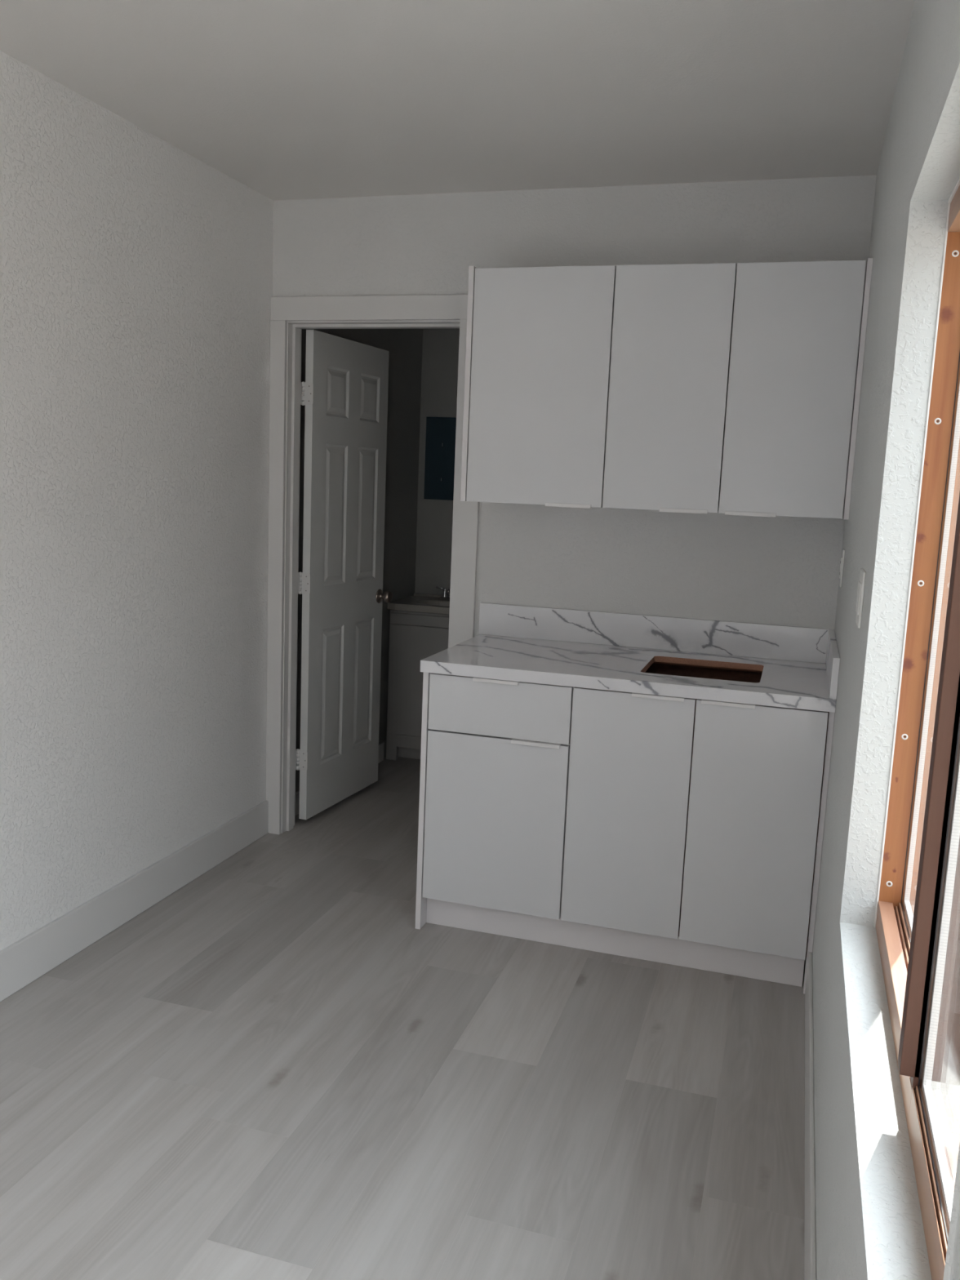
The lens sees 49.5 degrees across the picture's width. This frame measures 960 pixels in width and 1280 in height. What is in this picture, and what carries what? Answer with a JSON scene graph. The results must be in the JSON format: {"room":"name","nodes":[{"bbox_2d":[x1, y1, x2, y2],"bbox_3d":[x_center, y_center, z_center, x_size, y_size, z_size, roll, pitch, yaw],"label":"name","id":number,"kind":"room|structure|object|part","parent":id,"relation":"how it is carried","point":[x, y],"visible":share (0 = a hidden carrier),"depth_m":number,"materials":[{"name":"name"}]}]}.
{"room":"kitchen","nodes":[
{"label":"kitchen","id":0,"kind":"room"},
{"bbox_2d":[0,50,422,951],"bbox_3d":[-1.540,-0.115,2.138,0.120,2.587,7.900,5,9,17],"label":"wall","id":1,"kind":"structure","parent":0,"point":[136,273],"depth_m":3.29,"materials":[{"name":"paint"}]},
{"bbox_2d":[0,800,268,1001],"bbox_3d":[-1.770,1.131,1.498,0.014,0.141,5.982,5,9,17],"label":"baseboard","id":2,"kind":"structure","parent":1,"relation":"attached to","point":[24,961],"depth_m":3.39,"materials":[{"name":"paint"}]},
{"bbox_2d":[294,742,384,815],"bbox_3d":[-0.680,0.661,4.986,0.014,0.100,1.120,5,9,17],"label":"baseboard","id":3,"kind":"structure","parent":1,"relation":"attached to","point":[381,744],"depth_m":4.60,"materials":[{"name":"paint"}]},
{"bbox_2d":[0,756,808,1279],"bbox_3d":[-0.534,1.215,2.010,2.294,0.080,7.860,5,9,17],"label":"floor","id":4,"kind":"structure","parent":0,"point":[266,1071],"depth_m":2.53,"materials":[{"name":"grey wood"}]},
{"bbox_2d":[386,592,449,759],"bbox_3d":[-0.184,0.209,5.583,0.538,0.850,0.424,5,9,17],"label":"bathroom vanity","id":5,"kind":"object","parent":4,"relation":"on","point":[419,623],"visible":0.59,"depth_m":5.42,"materials":[{"name":"paint"}]},
{"bbox_3d":[-0.244,0.223,5.394,0.489,0.581,0.016,5,9,17],"label":"cabinet door","id":6,"kind":"part","parent":5,"relation":"part of","materials":[{"name":"paint"}]},
{"bbox_2d":[387,592,449,614],"bbox_3d":[-0.170,-0.148,5.528,0.538,0.127,0.424,5,9,17],"label":"countertop","id":7,"kind":"structure","parent":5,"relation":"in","point":[419,603],"depth_m":5.40,"materials":[{"name":"stone"}]},
{"bbox_3d":[-0.231,-0.095,5.345,0.489,0.056,0.016,5,9,17],"label":"false drawer","id":8,"kind":"part","parent":5,"relation":"part of","materials":[{"name":"paint"}]},
{"bbox_2d":[435,586,450,599],"bbox_3d":[-0.142,-0.259,5.660,0.150,0.078,0.151,-2,10,-28],"label":"faucet","id":9,"kind":"object","parent":5,"relation":"on","point":[444,596],"visible":0.38,"depth_m":5.67,"materials":[{"name":"silver metal"}]},
{"bbox_3d":[-0.205,-0.265,5.684,0.068,0.055,0.037,5,9,17],"label":"handle","id":10,"kind":"part","parent":9,"relation":"part of","materials":[{"name":"silver metal"}]},
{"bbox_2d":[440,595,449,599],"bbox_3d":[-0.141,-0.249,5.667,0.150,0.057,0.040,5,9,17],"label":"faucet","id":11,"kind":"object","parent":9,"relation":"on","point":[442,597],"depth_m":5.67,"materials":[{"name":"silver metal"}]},
{"bbox_2d":[414,671,574,928],"bbox_3d":[0.126,0.511,3.633,0.487,0.871,0.651,5,9,17],"label":"base cabinet","id":12,"kind":"object","parent":4,"relation":"on","point":[495,753],"visible":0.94,"depth_m":3.33,"materials":[{"name":"white wood"}]},
{"bbox_3d":[-0.096,0.490,3.707,0.018,0.871,0.637,5,9,17],"label":"panel","id":13,"kind":"part","parent":12,"relation":"part of","materials":[{"name":"white wood"}]},
{"bbox_3d":[0.052,0.128,3.274,0.148,0.010,0.030,5,9,17],"label":"edge pull","id":14,"kind":"part","parent":12,"relation":"part of","materials":[{"name":"silver metal"}]},
{"bbox_3d":[0.044,0.591,3.351,0.464,0.568,0.019,5,9,17],"label":"cabinet door","id":15,"kind":"part","parent":12,"relation":"part of","materials":[{"name":"white wood"}]},
{"bbox_3d":[0.060,0.216,3.294,0.464,0.182,0.019,5,9,17],"label":"drawer","id":16,"kind":"part","parent":12,"relation":"part of","materials":[{"name":"white wood"}]},
{"bbox_3d":[0.176,0.324,3.263,0.156,0.010,0.030,5,9,17],"label":"edge pull","id":17,"kind":"part","parent":12,"relation":"part of","materials":[{"name":"silver metal"}]},
{"bbox_2d":[420,634,835,712],"bbox_3d":[0.510,0.091,3.465,1.262,0.037,0.667,5,9,17],"label":"countertop","id":18,"kind":"structure","parent":12,"relation":"on","point":[801,685],"depth_m":3.31,"materials":[{"name":"white stone"}]},
{"bbox_2d":[426,897,804,986],"bbox_3d":[0.404,0.950,3.348,1.218,0.111,0.015,5,9,17],"label":"toe kick","id":19,"kind":"object","parent":4,"relation":"on","point":[740,962],"visible":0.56,"depth_m":3.33,"materials":[{"name":"white wood"}]},
{"bbox_2d":[560,662,835,994],"bbox_3d":[0.725,0.563,3.453,0.766,0.871,0.651,5,9,17],"label":"base cabinet","id":20,"kind":"object","parent":4,"relation":"on","point":[698,820],"visible":0.88,"depth_m":3.15,"materials":[{"name":"white wood"}]},
{"bbox_3d":[0.451,0.533,3.216,0.370,0.754,0.019,5,9,17],"label":"cabinet door","id":21,"kind":"part","parent":20,"relation":"part of","materials":[{"name":"white wood"}]},
{"bbox_3d":[0.535,0.170,3.129,0.156,0.010,0.030,5,9,17],"label":"edge pull","id":22,"kind":"part","parent":20,"relation":"part of","materials":[{"name":"silver metal"}]},
{"bbox_3d":[0.816,0.456,3.750,0.718,0.743,0.006,5,9,17],"label":"panel","id":23,"kind":"part","parent":20,"relation":"part of","materials":[{"name":"white wood"}]},
{"bbox_3d":[0.731,0.187,3.070,0.154,0.010,0.030,5,9,17],"label":"edge pull","id":24,"kind":"part","parent":20,"relation":"part of","materials":[{"name":"silver metal"}]},
{"bbox_3d":[0.808,0.565,3.108,0.373,0.754,0.019,5,9,17],"label":"cabinet door","id":25,"kind":"part","parent":20,"relation":"part of","materials":[{"name":"white wood"}]},
{"bbox_2d":[414,328,459,595],"bbox_3d":[0.291,-0.613,5.607,1.300,2.507,0.120,5,9,17],"label":"wall","id":26,"kind":"structure","parent":0,"point":[440,346],"depth_m":5.67,"materials":[{"name":"paint"}]},
{"bbox_2d":[423,417,456,500],"bbox_3d":[-0.055,-0.967,5.591,0.510,0.440,0.019,5,9,17],"label":"wall mirror","id":27,"kind":"object","parent":26,"relation":"attached to","point":[440,442],"visible":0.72,"depth_m":5.64,"materials":[{"name":"blue mirror"}]},
{"bbox_2d":[0,0,915,200],"bbox_3d":[-0.310,-1.339,1.580,2.584,0.100,7.900,5,9,17],"label":"ceiling","id":28,"kind":"structure","parent":0,"point":[287,100],"depth_m":2.72,"materials":[{"name":"paint"}]},
{"bbox_2d":[272,174,876,636],"bbox_3d":[0.211,-0.356,3.910,2.164,2.507,0.115,5,9,17],"label":"wall","id":29,"kind":"structure","parent":0,"point":[779,570],"depth_m":3.70,"materials":[{"name":"paint"}]},
{"bbox_2d":[266,294,479,834],"bbox_3d":[-0.317,-0.277,4.430,0.870,2.150,0.801,5,9,17],"label":"door","id":30,"kind":"structure","parent":29,"relation":"in","point":[344,393],"depth_m":4.32,"materials":[{"name":"paint"}]},
{"bbox_3d":[-0.819,-0.215,4.182,0.064,2.062,0.018,5,9,17],"label":"casing","id":31,"kind":"part","parent":30,"relation":"part of","materials":[{"name":"paint"}]},
{"bbox_3d":[-0.391,-1.243,3.904,0.870,0.087,0.018,5,9,17],"label":"casing","id":32,"kind":"part","parent":30,"relation":"part of","materials":[{"name":"paint"}]},
{"bbox_3d":[-0.488,-0.207,4.876,0.161,0.066,0.069,5,9,17],"label":"knob","id":33,"kind":"part","parent":30,"relation":"part of","materials":[{"name":"silver metal"}]},
{"bbox_3d":[-0.066,-0.150,3.956,0.098,2.062,0.018,5,9,17],"label":"casing","id":34,"kind":"part","parent":30,"relation":"part of","materials":[{"name":"paint"}]},
{"bbox_2d":[460,265,616,508],"bbox_3d":[0.231,-0.854,3.587,0.487,0.774,0.350,5,9,17],"label":"upper cabinet","id":35,"kind":"object","parent":29,"relation":"attached to","point":[539,340],"visible":0.98,"depth_m":3.42,"materials":[{"name":"white wood"}]},
{"bbox_3d":[0.008,-0.876,3.657,0.018,0.770,0.344,5,9,17],"label":"panel","id":36,"kind":"part","parent":35,"relation":"part of","materials":[{"name":"white wood"}]},
{"bbox_3d":[0.293,-0.445,3.452,0.154,0.012,0.023,5,9,17],"label":"edge pull","id":37,"kind":"part","parent":35,"relation":"part of","materials":[{"name":"silver metal"}]},
{"bbox_2d":[478,602,834,663],"bbox_3d":[0.606,-0.030,3.761,1.269,0.118,0.019,5,9,17],"label":"backsplash","id":38,"kind":"structure","parent":29,"relation":"attached to","point":[784,642],"depth_m":3.74,"materials":[{"name":"white stone"}]},
{"bbox_2d":[602,257,872,519],"bbox_3d":[0.830,-0.802,3.407,0.766,0.773,0.350,5,9,17],"label":"upper cabinet","id":39,"kind":"object","parent":29,"relation":"attached to","point":[735,389],"visible":1,"depth_m":3.24,"materials":[{"name":"white wood"}]},
{"bbox_3d":[0.596,-0.796,3.313,0.370,0.763,0.019,5,9,17],"label":"cabinet door","id":40,"kind":"part","parent":39,"relation":"part of","materials":[{"name":"white wood"}]},
{"bbox_3d":[0.654,-0.414,3.344,0.152,0.012,0.023,5,9,17],"label":"edge pull","id":41,"kind":"part","parent":39,"relation":"part of","materials":[{"name":"silver metal"}]},
{"bbox_3d":[0.852,-0.397,3.284,0.156,0.012,0.023,5,9,17],"label":"edge pull","id":42,"kind":"part","parent":39,"relation":"part of","materials":[{"name":"silver metal"}]},
{"bbox_3d":[0.953,-0.765,3.206,0.373,0.763,0.019,5,9,17],"label":"cabinet door","id":43,"kind":"part","parent":39,"relation":"part of","materials":[{"name":"white wood"}]},
{"bbox_2d":[808,0,959,1279],"bbox_3d":[1.024,-0.117,2.667,0.150,2.637,5.380,5,9,17],"label":"wall","id":44,"kind":"structure","parent":0,"point":[869,1225],"depth_m":1.84,"materials":[{"name":"paint"}]},
{"bbox_2d":[804,951,816,1279],"bbox_3d":[0.493,1.218,1.551,0.010,0.135,3.400,5,9,17],"label":"baseboard","id":45,"kind":"structure","parent":44,"relation":"attached to","point":[810,1231],"depth_m":2.23,"materials":[{"name":"paint"}]},
{"bbox_2d":[825,629,839,699],"bbox_3d":[1.103,0.067,3.267,0.019,0.118,0.647,5,9,17],"label":"side splash","id":46,"kind":"object","parent":44,"relation":"attached to","point":[833,657],"visible":1,"depth_m":3.04,"materials":[{"name":"white stone"}]},
{"bbox_2d":[839,548,844,586],"bbox_3d":[1.150,-0.229,3.317,0.009,0.118,0.075,5,9,17],"label":"wall outlet","id":47,"kind":"object","parent":44,"relation":"attached to","point":[842,563],"visible":1,"depth_m":3.29,"materials":[{"name":"white plastic"}]},
{"bbox_2d":[839,557,842,578],"bbox_3d":[1.148,-0.230,3.317,0.004,0.066,0.033,5,9,17],"label":"socket","id":48,"kind":"object","parent":47,"relation":"attached to","point":[841,557],"depth_m":3.30,"materials":[{"name":"white plastic"}]},
{"bbox_2d":[855,568,866,628],"bbox_3d":[0.805,-0.090,2.208,0.008,0.118,0.118,5,9,17],"label":"light switch","id":49,"kind":"object","parent":44,"relation":"attached to","point":[860,590],"visible":1,"depth_m":2.17,"materials":[{"name":"white plastic"}]},
{"bbox_2d":[874,177,959,1279],"bbox_3d":[0.602,-0.013,1.228,0.094,1.327,1.339,5,9,17],"label":"window","id":50,"kind":"structure","parent":44,"relation":"in","point":[917,921],"depth_m":1.61,"materials":[{"name":"brown wood"}]},
{"bbox_3d":[0.583,0.595,1.314,0.078,0.058,1.289,5,9,17],"label":"frame sill","id":51,"kind":"part","parent":50,"relation":"part of","materials":[{"name":"white paint"}]},
{"bbox_3d":[0.492,0.049,0.922,0.030,1.234,0.639,5,9,17],"label":"sash","id":52,"kind":"part","parent":50,"relation":"part of","materials":[{"name":"brown wood"}]}
]}

